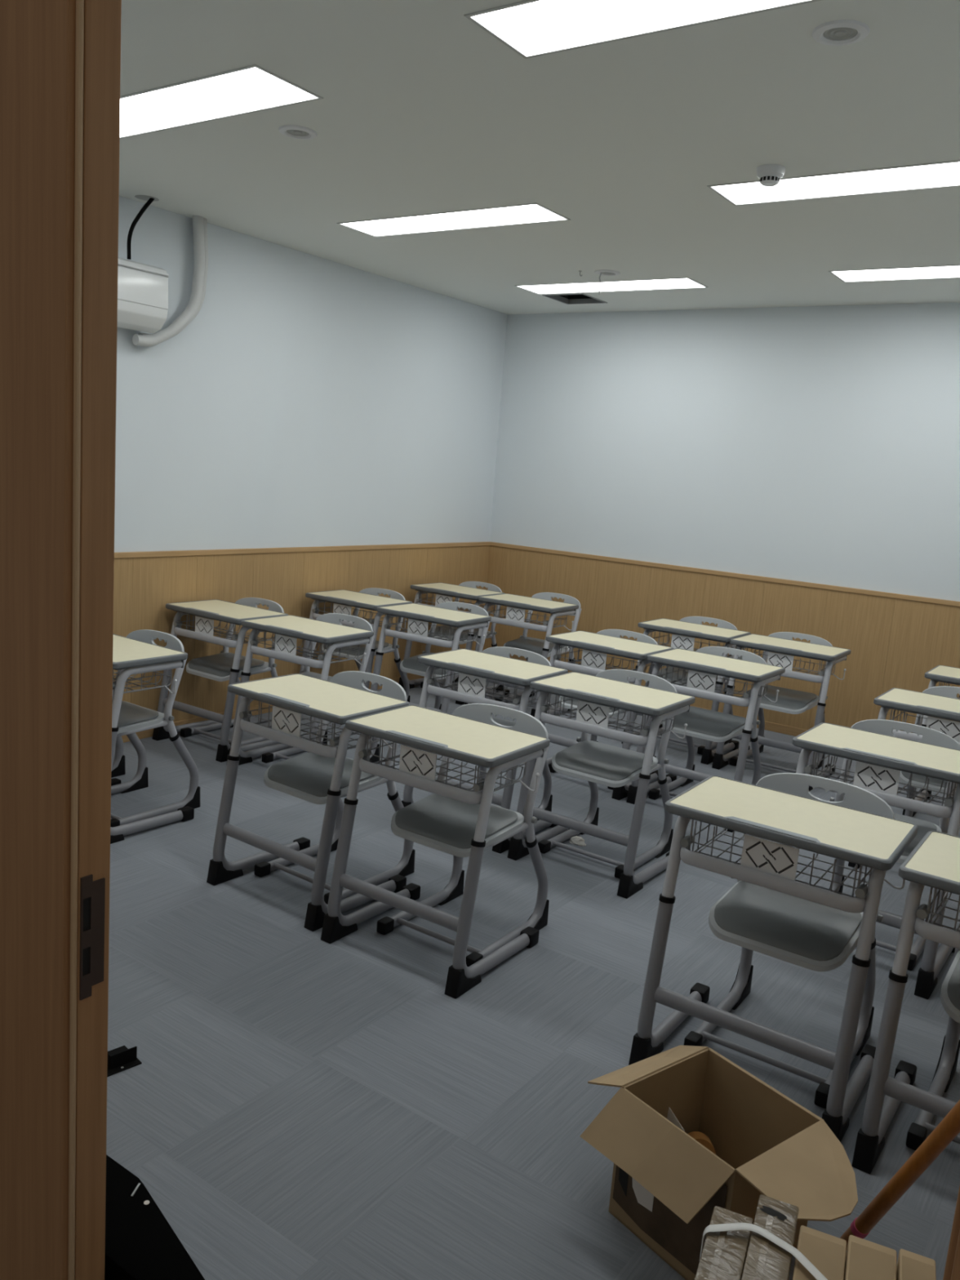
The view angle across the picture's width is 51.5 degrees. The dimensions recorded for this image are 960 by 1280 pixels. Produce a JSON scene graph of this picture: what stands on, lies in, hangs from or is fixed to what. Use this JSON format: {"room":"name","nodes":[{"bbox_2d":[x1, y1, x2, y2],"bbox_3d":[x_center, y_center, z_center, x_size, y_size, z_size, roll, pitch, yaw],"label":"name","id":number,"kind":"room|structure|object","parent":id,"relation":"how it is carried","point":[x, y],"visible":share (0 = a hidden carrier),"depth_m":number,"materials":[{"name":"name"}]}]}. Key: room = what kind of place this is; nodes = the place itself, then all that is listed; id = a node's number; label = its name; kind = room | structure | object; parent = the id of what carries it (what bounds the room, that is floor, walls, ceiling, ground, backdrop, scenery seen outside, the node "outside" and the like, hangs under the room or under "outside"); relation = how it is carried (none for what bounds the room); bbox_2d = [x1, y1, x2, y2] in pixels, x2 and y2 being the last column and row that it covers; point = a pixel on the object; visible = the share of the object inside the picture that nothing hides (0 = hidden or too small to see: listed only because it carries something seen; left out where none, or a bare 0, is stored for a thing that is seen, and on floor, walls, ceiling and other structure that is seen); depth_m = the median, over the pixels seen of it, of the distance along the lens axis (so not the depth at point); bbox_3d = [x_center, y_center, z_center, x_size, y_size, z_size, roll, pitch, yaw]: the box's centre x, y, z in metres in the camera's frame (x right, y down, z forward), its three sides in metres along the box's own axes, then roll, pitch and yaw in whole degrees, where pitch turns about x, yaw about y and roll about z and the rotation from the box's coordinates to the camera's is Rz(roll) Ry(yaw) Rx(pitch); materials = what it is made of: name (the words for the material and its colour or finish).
{"room":"classroom","nodes":[
{"label":"classroom","id":0,"kind":"room"},
{"bbox_2d":[114,195,507,552],"bbox_3d":[-1.593,-0.887,5.704,0.120,2.820,5.980,11,12,34],"label":"wall","id":1,"kind":"structure","parent":0,"point":[308,400],"depth_m":6.12,"materials":[{"name":"paint"}]},
{"bbox_2d":[117,257,168,333],"bbox_3d":[-1.883,-1.691,4.755,0.209,0.319,0.800,11,12,34],"label":"air conditioner","id":2,"kind":"object","parent":1,"relation":"attached to","point":[142,288],"visible":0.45,"depth_m":4.91,"materials":[{"name":"white plastic"}]},
{"bbox_2d":[121,674,424,742],"bbox_3d":[-1.660,0.483,5.878,0.016,0.060,5.800,11,12,34],"label":"baseboard","id":3,"kind":"structure","parent":1,"relation":"attached to","point":[148,733],"depth_m":5.91,"materials":[{"name":"brown wood"}]},
{"bbox_2d":[113,545,489,721],"bbox_3d":[-1.623,-0.017,5.792,0.012,0.957,5.799,11,12,34],"label":"wainscoting","id":4,"kind":"structure","parent":1,"relation":"attached to","point":[143,588],"depth_m":6.13,"materials":[{"name":"brown wood"}]},
{"bbox_2d":[114,542,490,558],"bbox_3d":[-1.582,-0.501,5.705,0.020,0.030,5.800,11,12,34],"label":"trim","id":5,"kind":"structure","parent":1,"relation":"attached to","point":[292,549],"depth_m":6.19,"materials":[{"name":"brown wood"}]},
{"bbox_2d":[106,675,959,1279],"bbox_3d":[-0.207,1.026,3.866,5.000,0.100,7.700,11,12,34],"label":"floor","id":6,"kind":"structure","parent":0,"point":[298,1104],"depth_m":2.90,"materials":[{"name":"carpet"}]},
{"bbox_2d":[111,736,125,777],"bbox_3d":[-2.044,0.269,4.789,0.446,0.793,0.497,11,12,34],"label":"chair","id":7,"kind":"object","parent":6,"relation":"on","point":[118,768],"visible":0.06,"depth_m":4.90,"materials":[{"name":"grey plastic"}]},
{"bbox_2d":[107,1045,142,1076],"bbox_3d":[-0.983,1.107,2.642,0.130,0.042,0.102,-5,14,-45],"label":"metal bracket","id":8,"kind":"object","parent":6,"relation":"on","point":[120,1059],"visible":0.52,"depth_m":2.64,"materials":[{"name":"black metal"}]},
{"bbox_2d":[110,634,194,844],"bbox_3d":[-1.618,0.400,4.314,0.600,0.763,0.501,11,12,34],"label":"school desk","id":9,"kind":"object","parent":6,"relation":"on","point":[134,656],"visible":0.37,"depth_m":4.17,"materials":[{"name":"beige laminate"}]},
{"bbox_2d":[112,669,172,693],"bbox_3d":[-1.590,0.122,4.276,0.457,0.110,0.293,11,12,34],"label":"wire basket","id":10,"kind":"object","parent":9,"relation":"on","point":[138,678],"depth_m":4.22,"materials":[{"name":"grey metal"}]},
{"bbox_2d":[104,1154,204,1279],"bbox_3d":[-0.755,1.129,1.851,0.750,0.302,0.146,11,12,34],"label":"case","id":11,"kind":"object","parent":6,"relation":"on","point":[141,1244],"visible":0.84,"depth_m":1.70,"materials":[{"name":"black plastic"}]},
{"bbox_2d":[111,629,199,826],"bbox_3d":[-1.570,0.369,4.423,0.446,0.793,0.497,11,12,34],"label":"chair","id":12,"kind":"object","parent":6,"relation":"on","point":[133,718],"visible":0.58,"depth_m":4.43,"materials":[{"name":"grey plastic"}]},
{"bbox_2d":[152,599,288,762],"bbox_3d":[-1.427,0.201,5.543,0.600,0.763,0.501,11,12,34],"label":"school desk","id":13,"kind":"object","parent":6,"relation":"on","point":[233,613],"visible":0.65,"depth_m":5.39,"materials":[{"name":"beige laminate"}]},
{"bbox_2d":[178,612,275,644],"bbox_3d":[-1.398,-0.076,5.504,0.457,0.110,0.293,11,12,34],"label":"wire basket","id":14,"kind":"object","parent":13,"relation":"on","point":[204,625],"depth_m":5.39,"materials":[{"name":"grey metal"}]},
{"bbox_2d":[180,597,291,745],"bbox_3d":[-1.374,0.170,5.658,0.446,0.793,0.497,11,12,34],"label":"chair","id":15,"kind":"object","parent":6,"relation":"on","point":[217,667],"visible":0.59,"depth_m":5.59,"materials":[{"name":"grey plastic"}]},
{"bbox_2d":[226,614,373,765],"bbox_3d":[-0.922,0.301,5.196,0.600,0.763,0.502,11,12,32],"label":"school desk","id":16,"kind":"object","parent":6,"relation":"on","point":[335,635],"visible":0.74,"depth_m":5.08,"materials":[{"name":"white plastic"}]},
{"bbox_2d":[255,630,359,663],"bbox_3d":[-0.894,0.023,5.157,0.457,0.110,0.293,11,12,32],"label":"wire basket","id":17,"kind":"object","parent":16,"relation":"on","point":[285,644],"depth_m":5.04,"materials":[{"name":"grey metal"}]},
{"bbox_2d":[206,673,408,931],"bbox_3d":[-0.635,0.572,3.763,0.600,0.763,0.502,11,12,35],"label":"school desk","id":18,"kind":"object","parent":6,"relation":"on","point":[324,700],"visible":0.8,"depth_m":3.64,"materials":[{"name":"beige laminate"}]},
{"bbox_2d":[262,693,309,706],"bbox_3d":[-0.700,0.216,3.571,0.264,0.005,0.026,11,12,35],"label":"tray","id":19,"kind":"object","parent":18,"relation":"on","point":[276,700],"depth_m":3.57,"materials":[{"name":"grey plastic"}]},
{"bbox_2d":[246,697,382,749],"bbox_3d":[-0.607,0.294,3.724,0.457,0.110,0.293,11,12,35],"label":"wire basket","id":20,"kind":"object","parent":18,"relation":"on","point":[285,721],"depth_m":3.61,"materials":[{"name":"grey metal"}]},
{"bbox_2d":[262,613,379,763],"bbox_3d":[-0.837,0.271,5.316,0.446,0.793,0.497,11,12,32],"label":"chair","id":21,"kind":"object","parent":6,"relation":"on","point":[335,618],"visible":0.27,"depth_m":5.39,"materials":[{"name":"grey plastic"}]},
{"bbox_2d":[254,671,415,904],"bbox_3d":[-0.552,0.542,3.884,0.446,0.793,0.497,11,12,35],"label":"chair","id":22,"kind":"object","parent":6,"relation":"on","point":[308,776],"visible":0.56,"depth_m":3.85,"materials":[{"name":"grey plastic"}]},
{"bbox_2d":[299,589,413,688],"bbox_3d":[-0.802,0.101,6.396,0.600,0.763,0.502,11,12,33],"label":"school desk","id":23,"kind":"object","parent":6,"relation":"on","point":[342,597],"visible":0.45,"depth_m":6.25,"materials":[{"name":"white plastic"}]},
{"bbox_2d":[316,600,400,626],"bbox_3d":[-0.774,-0.176,6.357,0.457,0.110,0.293,11,12,33],"label":"wire basket","id":24,"kind":"object","parent":23,"relation":"on","point":[337,608],"depth_m":6.24,"materials":[{"name":"grey metal"}]},
{"bbox_2d":[321,587,410,702],"bbox_3d":[-0.754,0.070,6.509,0.446,0.793,0.497,11,12,33],"label":"chair","id":25,"kind":"object","parent":6,"relation":"on","point":[388,647],"visible":0.35,"depth_m":6.47,"materials":[{"name":"grey plastic"}]},
{"bbox_2d":[370,603,491,713],"bbox_3d":[-0.307,0.205,6.019,0.600,0.763,0.502,11,12,32],"label":"school desk","id":26,"kind":"object","parent":6,"relation":"on","point":[417,630],"visible":0.63,"depth_m":5.87,"materials":[{"name":"beige laminate"}]},
{"bbox_2d":[388,615,478,643],"bbox_3d":[-0.279,-0.073,5.981,0.457,0.110,0.293,11,12,32],"label":"wire basket","id":27,"kind":"object","parent":26,"relation":"on","point":[417,627],"depth_m":5.86,"materials":[{"name":"grey metal"}]},
{"bbox_2d":[320,705,550,999],"bbox_3d":[-0.141,0.674,3.394,0.600,0.763,0.501,11,12,33],"label":"school desk","id":28,"kind":"object","parent":6,"relation":"on","point":[499,748],"visible":1,"depth_m":3.26,"materials":[{"name":"white plastic"}]},
{"bbox_2d":[384,730,448,747],"bbox_3d":[-0.202,0.319,3.200,0.264,0.005,0.026,11,12,33],"label":"tray","id":29,"kind":"object","parent":28,"relation":"on","point":[404,738],"depth_m":3.20,"materials":[{"name":"grey plastic"}]},
{"bbox_2d":[365,735,526,791],"bbox_3d":[-0.113,0.396,3.355,0.457,0.110,0.293,11,12,33],"label":"wire basket","id":30,"kind":"object","parent":28,"relation":"on","point":[416,762],"depth_m":3.24,"materials":[{"name":"grey metal"}]},
{"bbox_2d":[400,601,489,709],"bbox_3d":[-0.217,0.177,6.135,0.446,0.793,0.497,11,12,32],"label":"chair","id":31,"kind":"object","parent":6,"relation":"on","point":[411,665],"visible":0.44,"depth_m":6.10,"materials":[{"name":"grey plastic"}]},
{"bbox_2d":[398,582,504,704],"bbox_3d":[-0.193,0.006,7.216,0.600,0.763,0.502,11,12,35],"label":"school desk","id":32,"kind":"object","parent":6,"relation":"on","point":[442,588],"visible":0.49,"depth_m":7.12,"materials":[{"name":"white plastic"}]},
{"bbox_2d":[419,591,494,613],"bbox_3d":[-0.164,-0.272,7.177,0.457,0.110,0.293,11,12,34],"label":"wire basket","id":33,"kind":"object","parent":32,"relation":"on","point":[440,598],"depth_m":7.07,"materials":[{"name":"grey metal"}]},
{"bbox_2d":[420,581,503,691],"bbox_3d":[-0.108,-0.024,7.337,0.446,0.793,0.497,11,12,34],"label":"chair","id":34,"kind":"object","parent":6,"relation":"on","point":[468,584],"visible":0.33,"depth_m":7.30,"materials":[{"name":"grey plastic"}]},
{"bbox_2d":[376,703,550,966],"bbox_3d":[-0.035,0.649,3.499,0.446,0.793,0.497,11,12,33],"label":"chair","id":35,"kind":"object","parent":6,"relation":"on","point":[443,824],"visible":0.77,"depth_m":3.45,"materials":[{"name":"grey plastic"}]},
{"bbox_2d":[401,648,568,853],"bbox_3d":[0.025,0.479,4.593,0.600,0.763,0.502,11,12,33],"label":"school desk","id":36,"kind":"object","parent":6,"relation":"on","point":[471,689],"visible":0.73,"depth_m":4.45,"materials":[{"name":"white plastic"}]},
{"bbox_2d":[451,662,494,672],"bbox_3d":[-0.037,0.123,4.399,0.264,0.005,0.026,11,12,33],"label":"tray","id":37,"kind":"object","parent":36,"relation":"on","point":[458,667],"depth_m":4.40,"materials":[{"name":"beige laminate"}]},
{"bbox_2d":[432,666,549,706],"bbox_3d":[0.053,0.201,4.554,0.457,0.110,0.293,11,12,33],"label":"wire basket","id":38,"kind":"object","parent":36,"relation":"on","point":[469,684],"depth_m":4.43,"materials":[{"name":"grey metal"}]},
{"bbox_2d":[475,646,552,820],"bbox_3d":[0.064,0.449,4.690,0.446,0.793,0.497,11,12,33],"label":"chair","id":39,"kind":"object","parent":6,"relation":"on","point":[546,802],"visible":0.19,"depth_m":4.79,"materials":[{"name":"grey plastic"}]},
{"bbox_2d":[465,593,578,717],"bbox_3d":[0.299,0.105,6.865,0.600,0.763,0.502,11,12,33],"label":"school desk","id":40,"kind":"object","parent":6,"relation":"on","point":[516,605],"visible":0.65,"depth_m":6.71,"materials":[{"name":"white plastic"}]},
{"bbox_2d":[488,604,567,627],"bbox_3d":[0.328,-0.173,6.827,0.457,0.110,0.293,11,12,33],"label":"wire basket","id":41,"kind":"object","parent":40,"relation":"on","point":[513,613],"depth_m":6.71,"materials":[{"name":"grey metal"}]},
{"bbox_2d":[494,592,581,708],"bbox_3d":[0.432,0.075,7.007,0.446,0.793,0.497,11,12,33],"label":"chair","id":42,"kind":"object","parent":6,"relation":"on","point":[524,642],"visible":0.47,"depth_m":6.98,"materials":[{"name":"grey plastic"}]},
{"bbox_2d":[507,671,695,898],"bbox_3d":[0.523,0.580,4.232,0.600,0.763,0.501,11,12,34],"label":"school desk","id":43,"kind":"object","parent":6,"relation":"on","point":[591,717],"visible":0.96,"depth_m":4.08,"materials":[{"name":"white plastic"}]},
{"bbox_2d":[568,688,620,701],"bbox_3d":[0.460,0.224,4.040,0.264,0.005,0.026,11,12,34],"label":"tray","id":44,"kind":"object","parent":43,"relation":"on","point":[574,693],"depth_m":4.04,"materials":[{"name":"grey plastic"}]},
{"bbox_2d":[546,693,675,735],"bbox_3d":[0.551,0.302,4.194,0.457,0.110,0.293,11,12,34],"label":"wire basket","id":45,"kind":"object","parent":43,"relation":"on","point":[591,713],"depth_m":4.08,"materials":[{"name":"grey metal"}]},
{"bbox_2d":[548,629,657,790],"bbox_3d":[0.708,0.355,5.519,0.446,0.793,0.497,12,12,35],"label":"chair","id":46,"kind":"object","parent":6,"relation":"on","point":[615,633],"visible":0.26,"depth_m":5.51,"materials":[{"name":"grey plastic"}]},
{"bbox_2d":[533,630,674,799],"bbox_3d":[0.667,0.383,5.429,0.600,0.763,0.502,12,12,35],"label":"school desk","id":47,"kind":"object","parent":6,"relation":"on","point":[593,663],"visible":0.58,"depth_m":5.30,"materials":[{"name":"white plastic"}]},
{"bbox_2d":[575,640,614,648],"bbox_3d":[0.602,0.027,5.238,0.264,0.005,0.026,12,12,35],"label":"tray","id":48,"kind":"object","parent":47,"relation":"on","point":[580,644],"depth_m":5.24,"materials":[{"name":"grey plastic"}]},
{"bbox_2d":[558,644,655,674],"bbox_3d":[0.696,0.105,5.390,0.457,0.110,0.293,12,12,35],"label":"wire basket","id":49,"kind":"object","parent":47,"relation":"on","point":[592,659],"depth_m":5.28,"materials":[{"name":"grey metal"}]},
{"bbox_2d":[537,669,676,878],"bbox_3d":[0.580,0.549,4.348,0.446,0.793,0.497,11,12,34],"label":"chair","id":50,"kind":"object","parent":6,"relation":"on","point":[595,762],"visible":0.76,"depth_m":4.30,"materials":[{"name":"grey plastic"}]},
{"bbox_2d":[621,617,750,764],"bbox_3d":[1.291,0.296,6.207,0.600,0.763,0.501,11,12,34],"label":"school desk","id":51,"kind":"object","parent":6,"relation":"on","point":[691,630],"visible":0.4,"depth_m":6.05,"materials":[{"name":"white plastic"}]},
{"bbox_2d":[649,630,736,657],"bbox_3d":[1.320,0.018,6.168,0.457,0.110,0.293,11,12,34],"label":"wire basket","id":52,"kind":"object","parent":51,"relation":"on","point":[682,642],"depth_m":6.05,"materials":[{"name":"grey metal"}]},
{"bbox_2d":[656,616,737,755],"bbox_3d":[1.357,0.263,6.340,0.446,0.793,0.497,11,12,34],"label":"chair","id":53,"kind":"object","parent":6,"relation":"on","point":[696,620],"visible":0.3,"depth_m":6.32,"materials":[{"name":"grey plastic"}]},
{"bbox_2d":[626,648,785,832],"bbox_3d":[1.157,0.482,5.080,0.600,0.763,0.502,11,12,35],"label":"school desk","id":54,"kind":"object","parent":6,"relation":"on","point":[700,685],"visible":0.74,"depth_m":4.92,"materials":[{"name":"beige laminate"}]},
{"bbox_2d":[676,660,726,670],"bbox_3d":[1.093,0.126,4.889,0.264,0.005,0.026,11,12,35],"label":"tray","id":55,"kind":"object","parent":54,"relation":"on","point":[687,664],"depth_m":4.89,"materials":[{"name":"grey plastic"}]},
{"bbox_2d":[660,665,768,698],"bbox_3d":[1.186,0.204,5.041,0.457,0.110,0.293,11,12,35],"label":"wire basket","id":56,"kind":"object","parent":54,"relation":"on","point":[703,681],"depth_m":4.93,"materials":[{"name":"grey metal"}]},
{"bbox_2d":[648,646,766,799],"bbox_3d":[1.211,0.451,5.192,0.446,0.793,0.497,11,12,35],"label":"chair","id":57,"kind":"object","parent":6,"relation":"on","point":[702,723],"visible":0.6,"depth_m":5.15,"materials":[{"name":"grey plastic"}]},
{"bbox_2d":[580,1044,857,1279],"bbox_3d":[0.513,1.170,2.148,0.432,0.314,0.610,-3,12,-36],"label":"cardboard box","id":58,"kind":"object","parent":6,"relation":"on","point":[666,1188],"visible":0.93,"depth_m":2.12,"materials":[{"name":"brown cardboard"}]},
{"bbox_2d":[628,775,918,1142],"bbox_3d":[0.825,0.852,2.803,0.600,0.763,0.501,11,12,33],"label":"school desk","id":59,"kind":"object","parent":6,"relation":"on","point":[875,842],"visible":0.94,"depth_m":2.67,"materials":[{"name":"white plastic"}]},
{"bbox_2d":[724,816,821,843],"bbox_3d":[0.765,0.497,2.608,0.264,0.005,0.026,11,12,33],"label":"tray","id":60,"kind":"object","parent":59,"relation":"on","point":[736,823],"depth_m":2.60,"materials":[{"name":"grey plastic"}]},
{"bbox_2d":[688,819,872,897],"bbox_3d":[0.853,0.574,2.764,0.457,0.110,0.293,11,12,33],"label":"wire basket","id":61,"kind":"object","parent":59,"relation":"on","point":[779,860],"depth_m":2.64,"materials":[{"name":"grey metal"}]},
{"bbox_2d":[711,633,850,791],"bbox_3d":[1.768,0.399,5.827,0.600,0.763,0.502,11,12,34],"label":"school desk","id":62,"kind":"object","parent":6,"relation":"on","point":[833,655],"visible":0.66,"depth_m":5.67,"materials":[{"name":"white plastic"}]},
{"bbox_2d":[742,647,835,675],"bbox_3d":[1.796,0.121,5.788,0.457,0.110,0.293,11,12,34],"label":"wire basket","id":63,"kind":"object","parent":62,"relation":"on","point":[775,659],"depth_m":5.65,"materials":[{"name":"grey metal"}]},
{"bbox_2d":[729,631,832,773],"bbox_3d":[1.820,0.368,5.942,0.446,0.793,0.497,11,12,34],"label":"chair","id":64,"kind":"object","parent":6,"relation":"on","point":[791,701],"visible":0.56,"depth_m":5.89,"materials":[{"name":"grey plastic"}]},
{"bbox_2d":[683,773,894,1109],"bbox_3d":[0.922,0.824,2.915,0.446,0.793,0.497,11,12,33],"label":"chair","id":65,"kind":"object","parent":6,"relation":"on","point":[811,935],"visible":0.74,"depth_m":2.84,"materials":[{"name":"grey plastic"}]},
{"bbox_2d":[693,1194,936,1279],"bbox_3d":[0.458,1.232,1.471,0.369,0.415,0.632,8,11,22],"label":"bundle","id":66,"kind":"object","parent":6,"relation":"on","point":[733,1248],"visible":1,"depth_m":1.64,"materials":[{"name":"cardboard"}]},
{"bbox_2d":[781,722,959,999],"bbox_3d":[1.437,0.757,3.619,0.600,0.763,0.502,11,12,34],"label":"school desk","id":67,"kind":"object","parent":6,"relation":"on","point":[928,760],"visible":0.7,"depth_m":3.45,"materials":[{"name":"white plastic"}]},
{"bbox_2d":[839,747,918,765],"bbox_3d":[1.374,0.402,3.427,0.264,0.005,0.026,11,12,34],"label":"tray","id":68,"kind":"object","parent":67,"relation":"on","point":[854,753],"depth_m":3.42,"materials":[{"name":"grey plastic"}]},
{"bbox_2d":[809,751,958,806],"bbox_3d":[1.466,0.479,3.580,0.457,0.110,0.293,11,12,34],"label":"wire basket","id":69,"kind":"object","parent":67,"relation":"on","point":[877,778],"depth_m":3.46,"materials":[{"name":"grey metal"}]},
{"bbox_2d":[828,719,959,970],"bbox_3d":[1.516,0.726,3.743,0.446,0.793,0.497,11,12,34],"label":"chair","id":70,"kind":"object","parent":6,"relation":"on","point":[931,736],"visible":0.3,"depth_m":3.75,"materials":[{"name":"grey plastic"}]},
{"bbox_2d":[840,1099,959,1247],"bbox_3d":[0.922,0.652,1.659,0.036,1.544,0.854,3,10,-8],"label":"wooden stick","id":71,"kind":"object","parent":6,"relation":"on","point":[948,1129],"visible":0.86,"depth_m":1.97,"materials":[{"name":"red wood"}]},
{"bbox_2d":[848,688,959,868],"bbox_3d":[2.057,0.662,4.443,0.600,0.763,0.501,11,12,34],"label":"school desk","id":72,"kind":"object","parent":6,"relation":"on","point":[936,706],"visible":0.52,"depth_m":4.36,"materials":[{"name":"white plastic"}]},
{"bbox_2d":[889,709,927,734],"bbox_3d":[2.085,0.384,4.404,0.457,0.110,0.293,11,12,34],"label":"wire basket","id":73,"kind":"object","parent":72,"relation":"on","point":[900,710],"depth_m":4.41,"materials":[{"name":"grey metal"}]},
{"bbox_2d":[914,705,959,713],"bbox_3d":[1.995,0.307,4.250,0.264,0.005,0.026,11,12,34],"label":"tray","id":74,"kind":"object","parent":72,"relation":"on","point":[917,708],"depth_m":4.28,"materials":[{"name":"grey plastic"}]},
{"bbox_2d":[851,831,959,1173],"bbox_3d":[1.327,0.953,2.446,0.600,0.763,0.502,11,12,34],"label":"school desk","id":75,"kind":"object","parent":6,"relation":"on","point":[934,862],"visible":1,"depth_m":2.44,"materials":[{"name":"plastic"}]},
{"bbox_2d":[924,887,959,931],"bbox_3d":[1.355,0.675,2.407,0.457,0.110,0.293,11,12,34],"label":"wire basket","id":76,"kind":"object","parent":75,"relation":"on","point":[926,907],"depth_m":2.44,"materials":[{"name":"grey metal"}]},
{"bbox_2d":[898,686,959,817],"bbox_3d":[2.154,0.635,4.555,0.446,0.793,0.497,11,12,34],"label":"chair","id":77,"kind":"object","parent":6,"relation":"on","point":[918,780],"visible":0.24,"depth_m":4.47,"materials":[{"name":"grey plastic"}]},
{"bbox_2d":[902,665,959,817],"bbox_3d":[2.619,0.574,5.199,0.600,0.763,0.501,11,12,34],"label":"school desk","id":78,"kind":"object","parent":6,"relation":"on","point":[942,673],"visible":0.32,"depth_m":5.19,"materials":[{"name":"white plastic"}]},
{"bbox_2d":[938,682,959,698],"bbox_3d":[2.648,0.296,5.160,0.457,0.110,0.293,11,12,34],"label":"wire basket","id":79,"kind":"object","parent":78,"relation":"on","point":[939,682],"depth_m":5.15,"materials":[{"name":"grey metal"}]},
{"bbox_2d":[905,921,959,1150],"bbox_3d":[1.423,0.925,2.558,0.446,0.793,0.497,11,12,34],"label":"chair","id":80,"kind":"object","parent":6,"relation":"on","point":[945,1069],"visible":0.87,"depth_m":2.62,"materials":[{"name":"grey plastic"}]},
{"bbox_2d":[119,0,959,314],"bbox_3d":[0.518,-1.893,4.089,5.040,0.030,5.980,11,12,34],"label":"ceiling","id":81,"kind":"structure","parent":0,"point":[421,110],"depth_m":3.66,"materials":[{"name":"white paint"}]},
{"bbox_2d":[132,215,208,346],"bbox_3d":[-1.603,-1.885,5.194,0.066,0.733,0.451,11,12,34],"label":"hose","id":82,"kind":"object","parent":81,"relation":"hanging from","point":[194,305],"visible":0.99,"depth_m":5.27,"materials":[{"name":"grey plastic"}]},
{"bbox_2d":[120,64,323,138],"bbox_3d":[-1.114,-1.928,3.579,1.224,0.031,0.304,11,12,34],"label":"recessed light","id":83,"kind":"object","parent":81,"relation":"in","point":[253,88],"visible":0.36,"depth_m":3.47,"materials":[{"name":"grey plastic"}]},
{"bbox_2d":[278,124,317,139],"bbox_3d":[-0.684,-1.905,3.739,0.144,0.009,0.144,11,12,34],"label":"ceiling speaker","id":84,"kind":"object","parent":81,"relation":"attached to","point":[294,131],"visible":1,"depth_m":3.73,"materials":[{"name":"white plastic"}]},
{"bbox_2d":[337,202,570,236],"bbox_3d":[-0.155,-2.089,4.931,1.224,0.031,0.304,11,12,34],"label":"recessed light","id":85,"kind":"object","parent":81,"relation":"in","point":[529,213],"visible":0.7,"depth_m":4.92,"materials":[{"name":"grey plastic"}]},
{"bbox_2d":[542,293,607,304],"bbox_3d":[0.673,-2.593,6.793,0.340,0.514,0.365,11,12,34],"label":"ceiling hatch","id":86,"kind":"object","parent":81,"relation":"attached to","point":[580,298],"visible":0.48,"depth_m":6.97,"materials":[{"name":"black"}]},
{"bbox_2d":[515,277,708,294],"bbox_3d":[0.812,-2.252,6.297,1.224,0.031,0.304,11,12,34],"label":"recessed light","id":87,"kind":"object","parent":81,"relation":"in","point":[677,282],"visible":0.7,"depth_m":6.29,"materials":[{"name":"grey plastic"}]},
{"bbox_2d":[463,0,821,58],"bbox_3d":[0.544,-1.603,2.443,1.224,0.031,0.304,11,12,34],"label":"recessed light","id":88,"kind":"object","parent":81,"relation":"in","point":[531,28],"visible":0.85,"depth_m":2.63,"materials":[{"name":"grey plastic"}]},
{"bbox_2d":[756,164,785,186],"bbox_3d":[1.091,-1.744,3.744,0.104,0.058,0.104,11,12,34],"label":"smoke detector","id":89,"kind":"object","parent":81,"relation":"attached to","point":[769,175],"visible":1,"depth_m":3.71,"materials":[{"name":"white plastic"}]},
{"bbox_2d":[706,160,959,205],"bbox_3d":[1.503,-1.764,3.796,1.224,0.031,0.304,11,12,34],"label":"recessed light","id":90,"kind":"object","parent":81,"relation":"in","point":[942,174],"visible":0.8,"depth_m":3.87,"materials":[{"name":"grey plastic"}]},
{"bbox_2d":[811,19,869,45],"bbox_3d":[0.940,-1.581,2.596,0.144,0.009,0.144,11,12,34],"label":"ceiling speaker","id":91,"kind":"object","parent":81,"relation":"attached to","point":[841,32],"visible":1,"depth_m":2.59,"materials":[{"name":"white plastic"}]},
{"bbox_2d":[822,27,857,39],"bbox_3d":[0.940,-1.583,2.595,0.087,0.004,0.087,11,12,34],"label":"grille","id":92,"kind":"object","parent":91,"relation":"attached to","point":[828,33],"depth_m":2.60,"materials":[{"name":"grey"}]},
{"bbox_2d":[827,264,959,282],"bbox_3d":[2.470,-1.926,5.161,1.224,0.031,0.304,11,12,34],"label":"recessed light","id":93,"kind":"object","parent":81,"relation":"in","point":[940,271],"visible":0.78,"depth_m":5.34,"materials":[{"name":"grey plastic"}]},
{"bbox_2d":[489,302,959,601],"bbox_3d":[2.096,-0.776,6.711,4.800,2.820,0.120,11,12,34],"label":"wall","id":94,"kind":"structure","parent":0,"point":[811,444],"depth_m":6.77,"materials":[{"name":"paint"}]},
{"bbox_2d":[482,545,959,733],"bbox_3d":[1.992,0.086,6.807,4.775,0.957,0.012,11,12,34],"label":"wainscoting","id":95,"kind":"structure","parent":94,"relation":"attached to","point":[892,642],"depth_m":6.79,"materials":[{"name":"brown wood"}]},
{"bbox_2d":[490,542,959,606],"bbox_3d":[2.027,-0.398,6.719,4.760,0.030,0.020,11,12,34],"label":"trim","id":96,"kind":"structure","parent":94,"relation":"attached to","point":[948,602],"depth_m":6.86,"materials":[{"name":"brown wood"}]},
{"bbox_2d":[689,705,807,736],"bbox_3d":[1.952,0.586,6.892,4.768,0.060,0.016,11,12,34],"label":"baseboard","id":97,"kind":"structure","parent":94,"relation":"attached to","point":[771,726],"depth_m":6.80,"materials":[{"name":"brown wood"}]},
{"bbox_3d":[-1.293,-0.207,1.928,4.800,2.820,0.060,11,12,34],"label":"wall","id":98,"kind":"structure","parent":0,"visible":0},
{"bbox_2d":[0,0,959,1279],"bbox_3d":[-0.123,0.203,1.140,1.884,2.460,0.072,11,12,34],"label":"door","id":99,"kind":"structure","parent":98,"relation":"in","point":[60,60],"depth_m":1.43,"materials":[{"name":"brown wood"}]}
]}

